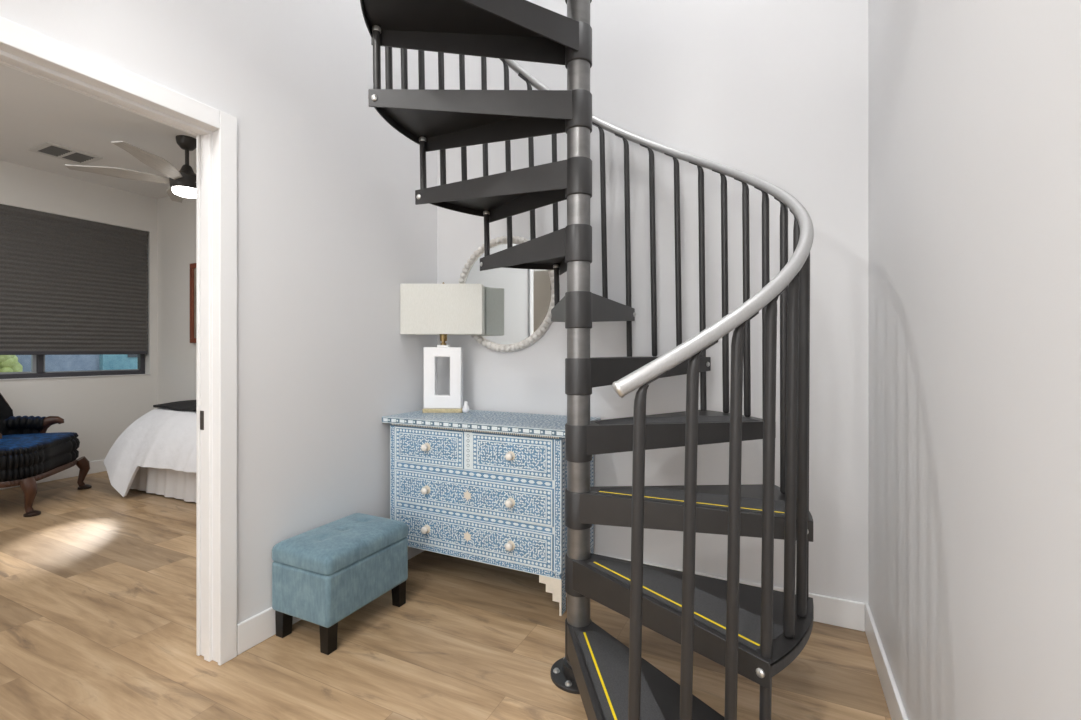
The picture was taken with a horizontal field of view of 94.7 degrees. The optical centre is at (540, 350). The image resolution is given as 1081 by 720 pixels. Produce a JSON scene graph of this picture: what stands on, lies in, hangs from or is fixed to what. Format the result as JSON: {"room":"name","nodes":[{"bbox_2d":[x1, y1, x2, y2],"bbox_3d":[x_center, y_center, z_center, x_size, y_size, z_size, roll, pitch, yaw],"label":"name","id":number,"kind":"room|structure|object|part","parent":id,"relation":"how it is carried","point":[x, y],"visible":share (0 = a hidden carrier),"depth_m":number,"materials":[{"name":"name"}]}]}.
{"room":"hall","nodes":[
{"label":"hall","id":0,"kind":"room"},
{"bbox_2d":[0,160,156,461],"bbox_3d":[-5.236,-0.225,3.334,0.170,2.850,4.650,0,0,26],"label":"wall","id":1,"kind":"structure","parent":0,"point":[98,409],"depth_m":4.87,"materials":[{"name":"paint"}]},
{"bbox_2d":[0,459,106,489],"bbox_3d":[-5.153,1.140,3.294,0.014,0.120,4.650,0,0,26],"label":"baseboard","id":2,"kind":"structure","parent":1,"relation":"attached to","point":[97,466],"depth_m":4.74,"materials":[{"name":"paint"}]},
{"bbox_2d":[0,204,147,354],"bbox_3d":[-4.658,-0.619,4.401,0.053,1.307,2.050,0,0,26],"label":"window shade","id":3,"kind":"object","parent":1,"relation":"attached to","point":[69,285],"visible":1,"depth_m":4.73,"materials":[{"name":"grey fabric"}]},
{"bbox_3d":[-4.658,-1.251,4.401,0.053,0.042,2.050,0,0,26],"label":"head rail","id":4,"kind":"part","parent":3,"relation":"part of","materials":[{"name":"grey fabric"}]},
{"bbox_3d":[-4.659,0.018,4.401,0.050,0.035,2.050,0,0,26],"label":"rail","id":5,"kind":"part","parent":3,"relation":"part of","materials":[{"name":"brown metal"}]},
{"bbox_2d":[0,354,149,379],"bbox_3d":[-4.693,-0.512,4.421,0.162,1.526,2.080,0,0,26],"label":"window","id":6,"kind":"structure","parent":1,"relation":"in","point":[37,371],"depth_m":4.72,"materials":[{"name":"brown metal"}]},
{"bbox_3d":[-4.733,-0.510,4.439,0.025,1.430,1.987,0,0,26],"label":"sash","id":7,"kind":"part","parent":6,"relation":"part of","materials":[{"name":"black metal"}]},
{"bbox_3d":[-4.666,0.248,4.408,0.101,0.005,2.078,0,0,26],"label":"sill","id":8,"kind":"part","parent":6,"relation":"part of","materials":[{"name":"paint"}]},
{"bbox_2d":[0,64,195,198],"bbox_3d":[-3.426,-1.700,2.460,4.190,0.100,4.890,0,0,26],"label":"ceiling","id":9,"kind":"structure","parent":0,"point":[34,111],"depth_m":3.76,"materials":[{"name":"paint"}]},
{"bbox_2d":[28,142,102,164],"bbox_3d":[-3.956,-1.644,4.157,0.340,0.011,0.355,0,0,26],"label":"ceiling vent","id":10,"kind":"object","parent":9,"relation":"in","point":[50,149],"visible":1,"depth_m":4.14,"materials":[{"name":"grey metal"}]},
{"bbox_2d":[65,135,195,202],"bbox_3d":[-2.718,-1.427,3.907,1.386,0.447,1.356,0,0,26],"label":"ceiling fan","id":11,"kind":"object","parent":9,"relation":"hanging from","point":[182,183],"visible":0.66,"depth_m":3.73,"materials":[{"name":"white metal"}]},
{"bbox_3d":[-3.111,-1.315,3.689,0.630,0.043,0.132,0,0,-23],"label":"blade","id":12,"kind":"part","parent":11,"relation":"part of","materials":[{"name":"beige wood"}]},
{"bbox_3d":[-2.685,-1.315,3.476,0.132,0.043,0.630,0,0,-5],"label":"blade","id":13,"kind":"part","parent":11,"relation":"part of","materials":[{"name":"beige wood"}]},
{"bbox_3d":[-3.040,-1.315,4.161,0.132,0.043,0.630,0,0,-41],"label":"blade","id":14,"kind":"part","parent":11,"relation":"part of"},
{"bbox_2d":[157,196,195,403],"bbox_3d":[-2.389,-0.225,4.607,4.190,2.850,0.120,0,0,26],"label":"wall","id":15,"kind":"structure","parent":0,"point":[176,221],"depth_m":5.24,"materials":[{"name":"paint"}]},
{"bbox_2d":[190,263,195,342],"bbox_3d":[-3.265,-0.485,4.944,0.680,0.810,0.034,0,0,26],"label":"framed picture","id":16,"kind":"object","parent":15,"relation":"attached to","point":[193,265],"visible":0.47,"depth_m":5.06,"materials":[{"name":"brown wood"}]},
{"bbox_2d":[0,0,436,623],"bbox_3d":[-1.786,-1.400,0.901,0.120,5.200,6.270,0,0,26],"label":"wall","id":17,"kind":"structure","parent":0,"point":[330,225],"depth_m":2.23,"materials":[{"name":"paint"}]},
{"bbox_2d":[0,16,236,664],"bbox_3d":[-1.472,0.141,1.552,0.152,2.117,0.973,0,0,26],"label":"trim","id":18,"kind":"structure","parent":17,"relation":"attached to","point":[15,36],"depth_m":1.91,"materials":[{"name":"paint"}]},
{"bbox_2d":[200,411,203,429],"bbox_3d":[-1.326,0.273,1.955,0.036,0.075,0.004,0,0,26],"label":"strike plate","id":19,"kind":"object","parent":17,"relation":"attached to","point":[201,412],"visible":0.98,"depth_m":1.95,"materials":[{"name":"grey metal"}]},
{"bbox_2d":[237,547,424,654],"bbox_3d":[-0.919,1.140,2.541,0.014,0.120,1.283,0,0,26],"label":"baseboard","id":20,"kind":"structure","parent":17,"relation":"attached to","point":[252,631],"depth_m":2.04,"materials":[{"name":"paint"}]},
{"bbox_2d":[0,471,891,719],"bbox_3d":[-2.597,1.260,1.282,6.867,0.120,6.450,0,0,26],"label":"floor","id":21,"kind":"structure","parent":0,"point":[98,587],"depth_m":2.03,"materials":[{"name":"brown wood"}]},
{"bbox_2d":[0,393,91,516],"bbox_3d":[-4.174,0.636,3.863,0.801,1.128,0.918,0,0,-21],"label":"armchair","id":22,"kind":"object","parent":21,"relation":"on","point":[29,454],"visible":1,"depth_m":3.89,"materials":[{"name":"blue fabric"}]},
{"bbox_2d":[0,395,17,434],"bbox_3d":[-4.400,0.445,3.778,0.293,0.630,0.813,0,0,-21],"label":"pillow","id":23,"kind":"object","parent":22,"relation":"on","point":[8,422],"depth_m":4.15,"materials":[{"name":"black fabric"}]},
{"bbox_3d":[-3.725,1.051,3.623,0.103,0.260,0.084,0,0,10],"label":"leg","id":24,"kind":"part","parent":22,"relation":"part of","materials":[{"name":"brown wood"}]},
{"bbox_3d":[-4.452,0.700,4.202,0.360,0.120,0.042,0,0,-21],"label":"arm panel","id":25,"kind":"part","parent":22,"relation":"part of","materials":[{"name":"black fabric"}]},
{"bbox_3d":[-4.193,0.809,3.856,0.756,0.257,0.909,0,0,-21],"label":"seat","id":26,"kind":"part","parent":22,"relation":"part of","materials":[{"name":"blue fabric"}]},
{"bbox_3d":[-3.996,1.051,4.341,0.084,0.260,0.103,0,0,39],"label":"leg","id":27,"kind":"part","parent":22,"relation":"part of","materials":[{"name":"brown wood"}]},
{"bbox_2d":[130,466,195,502],"bbox_3d":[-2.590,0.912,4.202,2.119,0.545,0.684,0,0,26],"label":"bed","id":28,"kind":"object","parent":21,"relation":"on","point":[160,481],"visible":0.18,"depth_m":4.04,"materials":[{"name":"white fabric"}]},
{"bbox_2d":[103,408,195,496],"bbox_3d":[-2.657,0.848,4.158,2.325,0.663,0.883,0,0,26],"label":"duvet","id":29,"kind":"object","parent":28,"relation":"on","point":[164,438],"visible":0.43,"depth_m":4.10,"materials":[{"name":"white fabric"}]},
{"bbox_2d":[153,400,195,410],"bbox_3d":[-2.543,0.488,4.300,2.220,0.072,0.467,0,0,26],"label":"throw blanket","id":30,"kind":"object","parent":29,"relation":"on","point":[190,405],"visible":0.25,"depth_m":4.46,"materials":[{"name":"black fabric"}]},
{"bbox_2d":[272,513,407,654],"bbox_3d":[-0.881,0.997,2.235,0.342,0.406,0.478,0,0,26],"label":"storage bench","id":31,"kind":"object","parent":21,"relation":"on","point":[322,575],"visible":1,"depth_m":2.08,"materials":[{"name":"teal fabric"}]},
{"bbox_3d":[-1.084,1.144,2.108,0.050,0.112,0.050,0,0,26],"label":"leg","id":32,"kind":"part","parent":31,"relation":"part of","materials":[{"name":"black wood"}]},
{"bbox_3d":[-0.848,1.144,1.994,0.050,0.112,0.050,0,0,26],"label":"leg","id":33,"kind":"part","parent":31,"relation":"part of","materials":[{"name":"black wood"}]},
{"bbox_3d":[-0.881,0.838,2.235,0.342,0.087,0.478,0,0,26],"label":"lid","id":34,"kind":"part","parent":31,"relation":"part of","materials":[{"name":"teal fabric"}]},
{"bbox_3d":[-0.672,1.144,2.358,0.050,0.112,0.050,0,0,26],"label":"leg","id":35,"kind":"part","parent":31,"relation":"part of","materials":[{"name":"black wood"}]},
{"bbox_2d":[382,410,600,615],"bbox_3d":[-0.272,0.776,2.652,1.077,0.848,0.486,0,0,26],"label":"dresser","id":36,"kind":"object","parent":21,"relation":"on","point":[488,487],"visible":0.84,"depth_m":2.44,"materials":[{"name":"blue wood"}]},
{"bbox_3d":[-0.593,0.919,2.557,0.041,0.036,0.036,0,0,26],"label":"knob","id":37,"kind":"part","parent":36,"relation":"part of","materials":[{"name":"ceramic"}]},
{"bbox_3d":[-0.593,0.716,2.557,0.041,0.036,0.036,0,0,26],"label":"knob","id":38,"kind":"part","parent":36,"relation":"part of","materials":[{"name":"ceramic"}]},
{"bbox_3d":[-0.593,0.495,2.557,0.041,0.036,0.036,0,0,26],"label":"knob","id":39,"kind":"part","parent":36,"relation":"part of","materials":[{"name":"ceramic"}]},
{"bbox_3d":[-0.580,0.495,2.576,0.434,0.181,0.009,0,0,26],"label":"drawer","id":40,"kind":"part","parent":36,"relation":"part of","materials":[{"name":"blue wood"}]},
{"bbox_2d":[400,282,484,412],"bbox_3d":[-0.560,-0.022,2.875,0.461,0.748,0.132,0,0,0],"label":"table lamp","id":41,"kind":"object","parent":36,"relation":"on","point":[443,309],"visible":0.97,"depth_m":2.81,"materials":[{"name":"white fabric"}]},
{"bbox_3d":[-0.560,-0.237,2.875,0.461,0.285,0.132,0,0,0],"label":"lamp shade","id":42,"kind":"part","parent":41,"relation":"part of","materials":[{"name":"fabric"}]},
{"bbox_2d":[440,334,446,344],"bbox_3d":[-0.560,-0.074,2.875,0.042,0.084,0.042,0,0,0],"label":"socket","id":43,"kind":"object","parent":41,"relation":"attached to","point":[443,337],"depth_m":2.86,"materials":[{"name":"gold metal"}]},
{"bbox_2d":[462,401,469,412],"bbox_3d":[-0.425,0.319,2.840,0.042,0.067,0.042,0,0,26],"label":"ornament","id":44,"kind":"object","parent":36,"relation":"on","point":[465,409],"visible":1,"depth_m":2.83,"materials":[{"name":"white ceramic"}]},
{"bbox_3d":[-0.360,0.919,2.470,0.923,0.162,0.009,0,0,26],"label":"drawer","id":45,"kind":"part","parent":36,"relation":"part of","materials":[{"name":"blue wood"}]},
{"bbox_3d":[-0.360,0.716,2.470,0.923,0.168,0.009,0,0,26],"label":"drawer","id":46,"kind":"part","parent":36,"relation":"part of","materials":[{"name":"blue wood"}]},
{"bbox_3d":[-0.147,0.919,2.342,0.041,0.036,0.036,0,0,26],"label":"knob","id":47,"kind":"part","parent":36,"relation":"part of","materials":[{"name":"ceramic"}]},
{"bbox_3d":[-0.147,0.716,2.342,0.041,0.036,0.036,0,0,26],"label":"knob","id":48,"kind":"part","parent":36,"relation":"part of","materials":[{"name":"ceramic"}]},
{"bbox_3d":[-0.147,0.495,2.342,0.041,0.036,0.036,0,0,26],"label":"knob","id":49,"kind":"part","parent":36,"relation":"part of","materials":[{"name":"ceramic"}]},
{"bbox_3d":[-0.140,0.495,2.364,0.434,0.181,0.009,0,0,26],"label":"drawer","id":50,"kind":"part","parent":36,"relation":"part of","materials":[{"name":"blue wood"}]},
{"bbox_2d":[360,0,813,719],"bbox_3d":[0.141,-0.850,1.844,1.526,4.100,1.526,0,0,26],"label":"spiral staircase","id":51,"kind":"structure","parent":21,"relation":"on","point":[753,632],"depth_m":1.79,"materials":[{"name":"grey metal"}]},
{"bbox_3d":[0.141,1.174,1.844,0.208,0.052,0.208,0,0,26],"label":"plate","id":52,"kind":"part","parent":51,"relation":"part of","materials":[{"name":"black metal"}]},
{"bbox_3d":[0.161,-1.100,1.885,1.527,2.399,1.436,0,0,26],"label":"handrail","id":53,"kind":"part","parent":51,"relation":"part of","materials":[{"name":"metal"}]},
{"bbox_2d":[437,0,867,603],"bbox_3d":[0.459,-1.400,2.655,2.397,5.200,0.120,0,0,26],"label":"wall","id":54,"kind":"structure","parent":0,"point":[775,92],"depth_m":2.41,"materials":[{"name":"paint"}]},
{"bbox_2d":[459,235,559,351],"bbox_3d":[-0.203,-0.330,2.883,0.674,0.673,0.040,0,0,26],"label":"round mirror","id":55,"kind":"object","parent":54,"relation":"attached to","point":[519,303],"visible":0.56,"depth_m":2.87,"materials":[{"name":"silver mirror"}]},
{"bbox_2d":[594,553,864,631],"bbox_3d":[0.376,1.140,2.620,2.249,0.120,0.014,0,0,26],"label":"baseboard","id":56,"kind":"structure","parent":54,"relation":"attached to","point":[839,612],"depth_m":2.18,"materials":[{"name":"paint"}]},
{"bbox_2d":[868,0,1080,719],"bbox_3d":[0.234,-1.400,-0.429,0.120,5.200,5.630,0,0,26],"label":"wall","id":57,"kind":"structure","parent":0,"point":[974,106],"depth_m":0.97,"materials":[{"name":"paint"}]},
{"bbox_2d":[865,603,907,719],"bbox_3d":[0.173,1.140,-0.400,0.014,0.120,5.630,0,0,26],"label":"baseboard","id":58,"kind":"structure","parent":57,"relation":"attached to","point":[890,690],"depth_m":1.74,"materials":[{"name":"paint"}]},
{"label":"outside","id":59,"kind":"structure","parent":0,"visible":0},
{"bbox_3d":[-8.066,1.320,6.672,7.670,0.040,13.000,0,0,26],"label":"ground","id":60,"kind":"structure","parent":59,"visible":0},
{"bbox_2d":[0,355,22,371],"bbox_3d":[-7.115,0.483,5.610,0.724,1.724,1.878,0,0,26],"label":"hedge","id":61,"kind":"object","parent":60,"relation":"on","point":[8,363],"visible":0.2,"depth_m":6.16,"materials":[{"name":"green plant"}]},
{"bbox_2d":[16,354,136,371],"bbox_3d":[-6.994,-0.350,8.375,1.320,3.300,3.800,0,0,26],"label":"neighbouring house","id":62,"kind":"structure","parent":60,"relation":"on","point":[107,361],"depth_m":7.46,"materials":[{"name":"blue paint"}]}
]}

